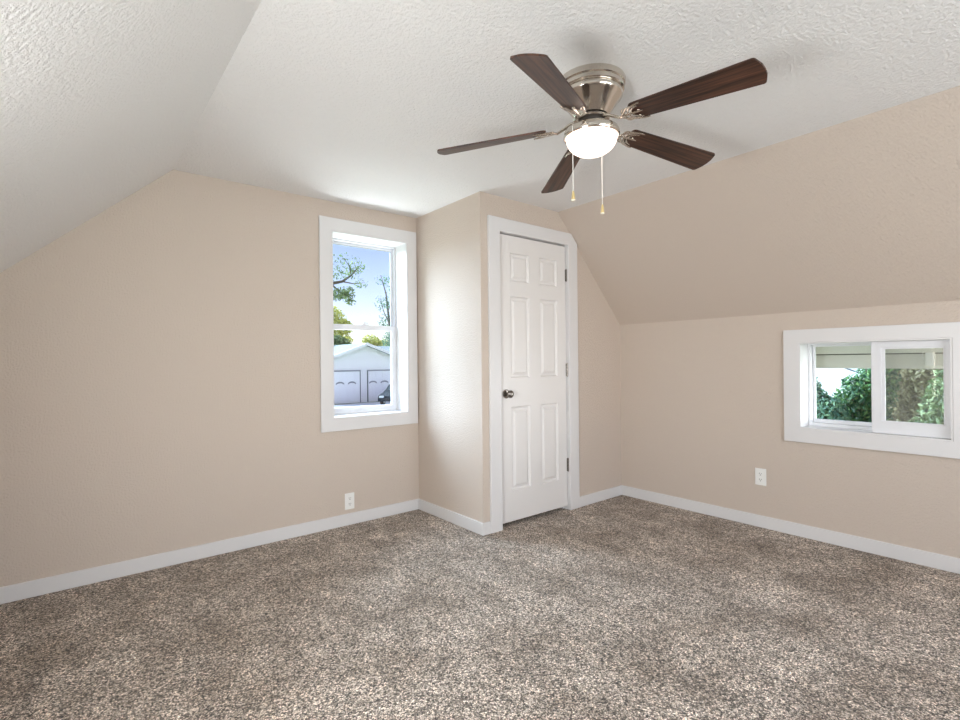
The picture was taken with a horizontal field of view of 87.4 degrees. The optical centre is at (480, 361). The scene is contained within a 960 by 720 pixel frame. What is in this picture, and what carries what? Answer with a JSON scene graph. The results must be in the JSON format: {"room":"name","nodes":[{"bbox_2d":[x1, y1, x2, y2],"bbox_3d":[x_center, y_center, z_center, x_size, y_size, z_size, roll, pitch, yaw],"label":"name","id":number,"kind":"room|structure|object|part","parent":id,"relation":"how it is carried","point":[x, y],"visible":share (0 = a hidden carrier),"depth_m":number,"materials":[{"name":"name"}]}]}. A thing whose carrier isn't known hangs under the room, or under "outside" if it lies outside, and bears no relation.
{"room":"empty attic bedroom","nodes":[
{"label":"empty attic bedroom","id":0,"kind":"room"},
{"bbox_2d":[0,0,261,272],"bbox_3d":[-0.605,-0.809,0.604,1.106,1.035,5.490,-1,0,-39],"label":"ceiling","id":1,"kind":"structure","parent":0,"point":[100,100],"depth_m":1.50,"materials":[{"name":"white paint"}]},
{"bbox_2d":[0,170,418,586],"bbox_3d":[-0.952,0.023,3.727,4.105,2.293,0.200,-1,0,-39],"label":"wall","id":2,"kind":"structure","parent":0,"point":[160,355],"depth_m":2.92,"materials":[{"name":"beige paint"}]},
{"bbox_2d":[0,499,417,603],"bbox_3d":[-1.478,1.134,3.151,2.545,0.082,0.014,-1,0,-39],"label":"baseboard","id":3,"kind":"structure","parent":2,"relation":"attached to","point":[24,590],"depth_m":2.94,"materials":[{"name":"white paint"}]},
{"bbox_2d":[345,492,353,509],"bbox_3d":[-0.936,1.002,3.597,0.072,0.116,0.009,-1,0,-39],"label":"wall outlet","id":4,"kind":"object","parent":2,"relation":"attached to","point":[349,497],"visible":1,"depth_m":3.59,"materials":[{"name":"white plastic"}]},
{"bbox_2d":[318,215,417,432],"bbox_3d":[-0.868,-0.258,3.787,0.779,1.498,0.218,-1,0,-39],"label":"window","id":5,"kind":"structure","parent":2,"relation":"in","point":[400,245],"depth_m":3.84,"materials":[{"name":"white paint"}]},
{"bbox_3d":[-0.932,-0.565,3.865,0.568,0.658,0.016,-1,0,-39],"label":"sash","id":6,"kind":"part","parent":5,"relation":"part of","materials":[{"name":"white plastic"}]},
{"bbox_3d":[-0.921,-0.257,3.855,0.594,1.303,0.045,-1,0,-39],"label":"frame","id":7,"kind":"part","parent":5,"relation":"part of","materials":[{"name":"white plastic"}]},
{"bbox_3d":[-0.907,0.057,3.852,0.580,0.667,0.024,-1,0,-39],"label":"sash","id":8,"kind":"part","parent":5,"relation":"part of","materials":[{"name":"white plastic"}]},
{"bbox_2d":[416,191,490,522],"bbox_3d":[-0.206,0.016,3.693,0.100,2.293,0.797,-1,0,-39],"label":"wall","id":9,"kind":"structure","parent":0,"point":[452,259],"depth_m":3.59,"materials":[{"name":"beige paint"}]},
{"bbox_2d":[418,498,481,534],"bbox_3d":[-0.239,1.121,3.657,0.014,0.082,0.797,-1,0,-39],"label":"baseboard","id":10,"kind":"structure","parent":9,"relation":"attached to","point":[468,523],"depth_m":3.61,"materials":[{"name":"white paint"}]},
{"bbox_2d":[482,521,490,535],"bbox_3d":[0.040,1.119,3.361,0.073,0.082,0.014,-1,0,-39],"label":"baseboard","id":11,"kind":"structure","parent":9,"relation":"attached to","point":[486,527],"depth_m":3.35,"materials":[{"name":"white paint"}]},
{"bbox_2d":[0,495,959,719],"bbox_3d":[0.732,1.213,1.678,4.505,0.120,5.490,-1,0,-39],"label":"floor","id":12,"kind":"structure","parent":0,"point":[622,607],"depth_m":2.15,"materials":[{"name":"carpet"}]},
{"bbox_2d":[491,194,621,495],"bbox_3d":[0.613,0.007,3.912,1.446,2.293,0.100,-1,0,-39],"label":"wall","id":13,"kind":"structure","parent":0,"point":[599,371],"depth_m":4.10,"materials":[{"name":"beige paint"}]},
{"bbox_2d":[487,215,579,532],"bbox_3d":[0.390,0.084,3.697,0.910,2.144,0.150,-1,0,-39],"label":"door","id":14,"kind":"structure","parent":13,"relation":"in","point":[533,290],"depth_m":3.67,"materials":[{"name":"white paint"}]},
{"bbox_3d":[0.201,0.228,3.477,0.054,0.054,0.052,-1,0,-39],"label":"knob","id":15,"kind":"part","parent":14,"relation":"part of","materials":[{"name":"silver metal"}]},
{"bbox_2d":[580,485,621,506],"bbox_3d":[0.992,1.109,4.138,0.563,0.082,0.014,-1,0,-39],"label":"baseboard","id":16,"kind":"structure","parent":13,"relation":"attached to","point":[616,491],"depth_m":4.12,"materials":[{"name":"white paint"}]},
{"bbox_2d":[173,0,959,217],"bbox_3d":[0.757,-1.241,1.719,2.422,0.200,5.490,-1,0,-39],"label":"ceiling","id":17,"kind":"structure","parent":0,"point":[349,102],"depth_m":2.05,"materials":[{"name":"white paint"}]},
{"bbox_2d":[437,53,767,213],"bbox_3d":[0.487,-0.879,2.026,1.248,0.517,1.214,-1,0,-39],"label":"ceiling fan","id":18,"kind":"object","parent":17,"relation":"hanging from","point":[589,93],"visible":1,"depth_m":1.95,"materials":[{"name":"brown wood"}]},
{"bbox_3d":[0.045,-0.925,2.140,0.467,0.069,0.122,-1,0,10],"label":"blade","id":19,"kind":"part","parent":18,"relation":"part of","materials":[{"name":"brown wood"}]},
{"bbox_3d":[0.243,-0.927,1.692,0.122,0.069,0.467,-1,0,28],"label":"blade","id":20,"kind":"part","parent":18,"relation":"part of","materials":[{"name":"brown wood"}]},
{"bbox_3d":[0.410,-0.929,2.468,0.122,0.069,0.467,-1,0,-8],"label":"blade","id":21,"kind":"part","parent":18,"relation":"part of","materials":[{"name":"brown wood"}]},
{"bbox_3d":[0.370,-0.803,1.988,0.016,0.271,0.003,-1,0,-35],"label":"pull chain","id":22,"kind":"part","parent":18,"relation":"part of","materials":[{"name":"white metal"}]},
{"bbox_3d":[0.454,-0.877,2.053,0.204,0.072,0.204,-1,0,-39],"label":"lamp shade","id":23,"kind":"part","parent":18,"relation":"part of","materials":[{"name":"white glass"}]},
{"bbox_3d":[0.835,-0.933,2.221,0.467,0.069,0.122,-1,0,-26],"label":"blade","id":24,"kind":"part","parent":18,"relation":"part of","materials":[{"name":"brown wood"}]},
{"bbox_3d":[0.741,-0.932,1.751,0.129,0.069,0.468,-1,0,-39],"label":"blade","id":25,"kind":"part","parent":18,"relation":"part of","materials":[{"name":"brown wood"}]},
{"bbox_2d":[558,86,959,324],"bbox_3d":[2.078,-0.837,2.793,0.977,1.035,5.490,-1,0,-39],"label":"wall","id":26,"kind":"structure","parent":0,"point":[864,211],"depth_m":2.90,"materials":[{"name":"beige paint"}]},
{"bbox_2d":[620,300,959,557],"bbox_3d":[2.329,0.407,3.116,0.200,1.458,5.290,-1,0,-39],"label":"wall","id":27,"kind":"structure","parent":0,"point":[702,400],"depth_m":3.47,"materials":[{"name":"beige paint"}]},
{"bbox_2d":[755,468,765,485],"bbox_3d":[1.923,0.794,3.452,0.009,0.116,0.072,-1,0,-39],"label":"wall outlet","id":28,"kind":"object","parent":27,"relation":"attached to","point":[760,474],"visible":1,"depth_m":3.45,"materials":[{"name":"white plastic"}]},
{"bbox_2d":[622,485,959,573],"bbox_3d":[2.568,1.093,2.662,0.014,0.082,4.293,-1,0,-39],"label":"baseboard","id":29,"kind":"structure","parent":27,"relation":"attached to","point":[912,555],"depth_m":3.21,"materials":[{"name":"white paint"}]},
{"bbox_2d":[783,322,959,458],"bbox_3d":[2.376,0.157,3.040,0.218,0.729,0.911,-1,0,-39],"label":"window","id":30,"kind":"structure","parent":27,"relation":"in","point":[801,423],"depth_m":2.97,"materials":[{"name":"white paint"}]},
{"bbox_3d":[2.433,0.154,3.087,0.072,0.541,0.717,-1,0,-39],"label":"frame","id":31,"kind":"part","parent":30,"relation":"part of","materials":[{"name":"white plastic"}]},
{"bbox_3d":[2.333,0.149,3.219,0.018,0.511,0.351,-1,0,-39],"label":"fixed sash","id":32,"kind":"part","parent":30,"relation":"part of","materials":[{"name":"clear glass"}]},
{"bbox_3d":[2.446,0.154,2.863,0.024,0.539,0.352,-1,0,-39],"label":"sliding sash","id":33,"kind":"part","parent":30,"relation":"part of","materials":[{"name":"white plastic"}]},
{"bbox_2d":[816,368,861,410],"bbox_3d":[16.980,0.187,25.856,8.000,5.500,10.200,-1,0,-39],"label":"sky","id":34,"kind":"structure","parent":0,"point":[829,378],"depth_m":22.14,"materials":[{"name":"white"}]},
{"bbox_2d":[816,344,942,368],"bbox_3d":[2.583,-0.097,3.141,0.225,0.289,4.800,-1,0,-39],"label":"roof eave","id":35,"kind":"object","parent":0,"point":[834,356],"visible":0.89,"depth_m":3.25,"materials":[{"name":"white paint"}]},
{"label":"outside","id":36,"kind":"structure","parent":0,"visible":0},
{"bbox_2d":[334,402,390,407],"bbox_3d":[-6.474,3.161,36.444,16.000,0.030,5.700,-1,0,-39],"label":"driveway","id":37,"kind":"structure","parent":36,"point":[370,403],"depth_m":36.69,"materials":[{"name":"concrete"}]},
{"bbox_2d":[378,384,390,404],"bbox_3d":[-5.860,2.380,37.107,1.910,1.520,4.635,-1,0,10],"label":"car","id":38,"kind":"object","parent":37,"relation":"on","point":[384,397],"visible":0.23,"depth_m":35.09,"materials":[{"name":"grey paint"}]},
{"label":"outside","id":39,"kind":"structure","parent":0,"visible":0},
{"bbox_3d":[-50.159,3.772,219.691,600.000,0.300,396.100,-1,0,-39],"label":"ground","id":40,"kind":"structure","parent":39,"visible":0},
{"bbox_2d":[334,334,351,344],"bbox_3d":[-14.611,0.231,47.469,5.171,6.072,2.619,-1,0,-39],"label":"round tree","id":41,"kind":"object","parent":40,"relation":"on","point":[337,338],"visible":0.29,"depth_m":47.81,"materials":[{"name":"green plant"}]},
{"bbox_2d":[333,305,353,342],"bbox_3d":[-15.841,-1.280,51.679,6.057,9.119,3.316,-1,0,-39],"label":"maple tree","id":42,"kind":"object","parent":40,"relation":"on","point":[337,314],"visible":0.23,"depth_m":52.02,"materials":[{"name":"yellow plant"}]},
{"bbox_2d":[333,252,367,305],"bbox_3d":[-7.511,-1.823,22.324,5.468,10.036,2.927,-1,0,-39],"label":"shade tree","id":43,"kind":"object","parent":40,"relation":"on","point":[344,294],"visible":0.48,"depth_m":23.30,"materials":[{"name":"green plant"}]},
{"bbox_2d":[334,343,390,403],"bbox_3d":[-11.243,0.915,42.736,11.400,4.620,9.550,-1,0,-39],"label":"garage","id":44,"kind":"structure","parent":40,"relation":"on","point":[361,370],"depth_m":38.93,"materials":[{"name":"white"}]},
{"bbox_3d":[-9.293,1.980,38.794,0.060,2.390,0.090,-1,0,-39],"label":"door trim","id":45,"kind":"part","parent":44,"relation":"part of","materials":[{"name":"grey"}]},
{"bbox_3d":[-8.797,1.975,39.198,0.060,2.390,0.090,-1,0,-39],"label":"door trim","id":46,"kind":"part","parent":44,"relation":"part of","materials":[{"name":"grey"}]},
{"bbox_2d":[361,334,387,345],"bbox_3d":[-12.120,0.072,57.252,4.044,6.322,2.189,-1,0,-39],"label":"poplar tree","id":47,"kind":"object","parent":40,"relation":"on","point":[376,341],"visible":0.42,"depth_m":56.76,"materials":[{"name":"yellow plant"}]},
{"bbox_2d":[374,275,389,345],"bbox_3d":[-10.057,-3.066,53.765,2.728,12.573,1.737,-1,0,-39],"label":"tree","id":48,"kind":"object","parent":40,"relation":"on","point":[381,280],"visible":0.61,"depth_m":53.68,"materials":[{"name":"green plant"}]},
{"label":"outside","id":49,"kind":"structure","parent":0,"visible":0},
{"bbox_3d":[218.500,1.031,51.721,396.050,0.300,203.900,-1,0,-39],"label":"ground","id":50,"kind":"structure","parent":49,"visible":0},
{"bbox_2d":[816,377,851,420],"bbox_3d":[6.331,1.615,9.368,1.001,2.865,1.424,-1,0,-20],"label":"tree","id":51,"kind":"object","parent":50,"relation":"on","point":[823,400],"visible":0.19,"depth_m":9.05,"materials":[{"name":"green plant"}]},
{"bbox_2d":[829,368,901,421],"bbox_3d":[7.318,1.355,9.632,0.982,3.360,1.176,-1,0,-39],"label":"evergreen tree","id":52,"kind":"object","parent":50,"relation":"on","point":[857,400],"visible":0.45,"depth_m":9.40,"materials":[{"name":"green plant"}]},
{"bbox_2d":[893,370,923,417],"bbox_3d":[11.332,1.017,13.098,2.879,3.955,1.774,-1,0,43],"label":"tree","id":53,"kind":"object","parent":50,"relation":"on","point":[915,406],"visible":0.02,"depth_m":12.65,"materials":[{"name":"green plant"}]},
{"bbox_2d":[886,369,942,421],"bbox_3d":[8.646,1.297,9.796,0.877,3.450,1.475,-1,0,-39],"label":"cedar tree","id":54,"kind":"object","parent":50,"relation":"on","point":[911,380],"visible":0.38,"depth_m":9.83,"materials":[{"name":"green plant"}]},
{"bbox_2d":[908,369,943,423],"bbox_3d":[7.589,1.531,8.357,0.976,3.003,1.042,-1,0,-39],"label":"tree","id":55,"kind":"object","parent":50,"relation":"on","point":[933,402],"visible":0.25,"depth_m":8.24,"materials":[{"name":"green plant"}]}
]}

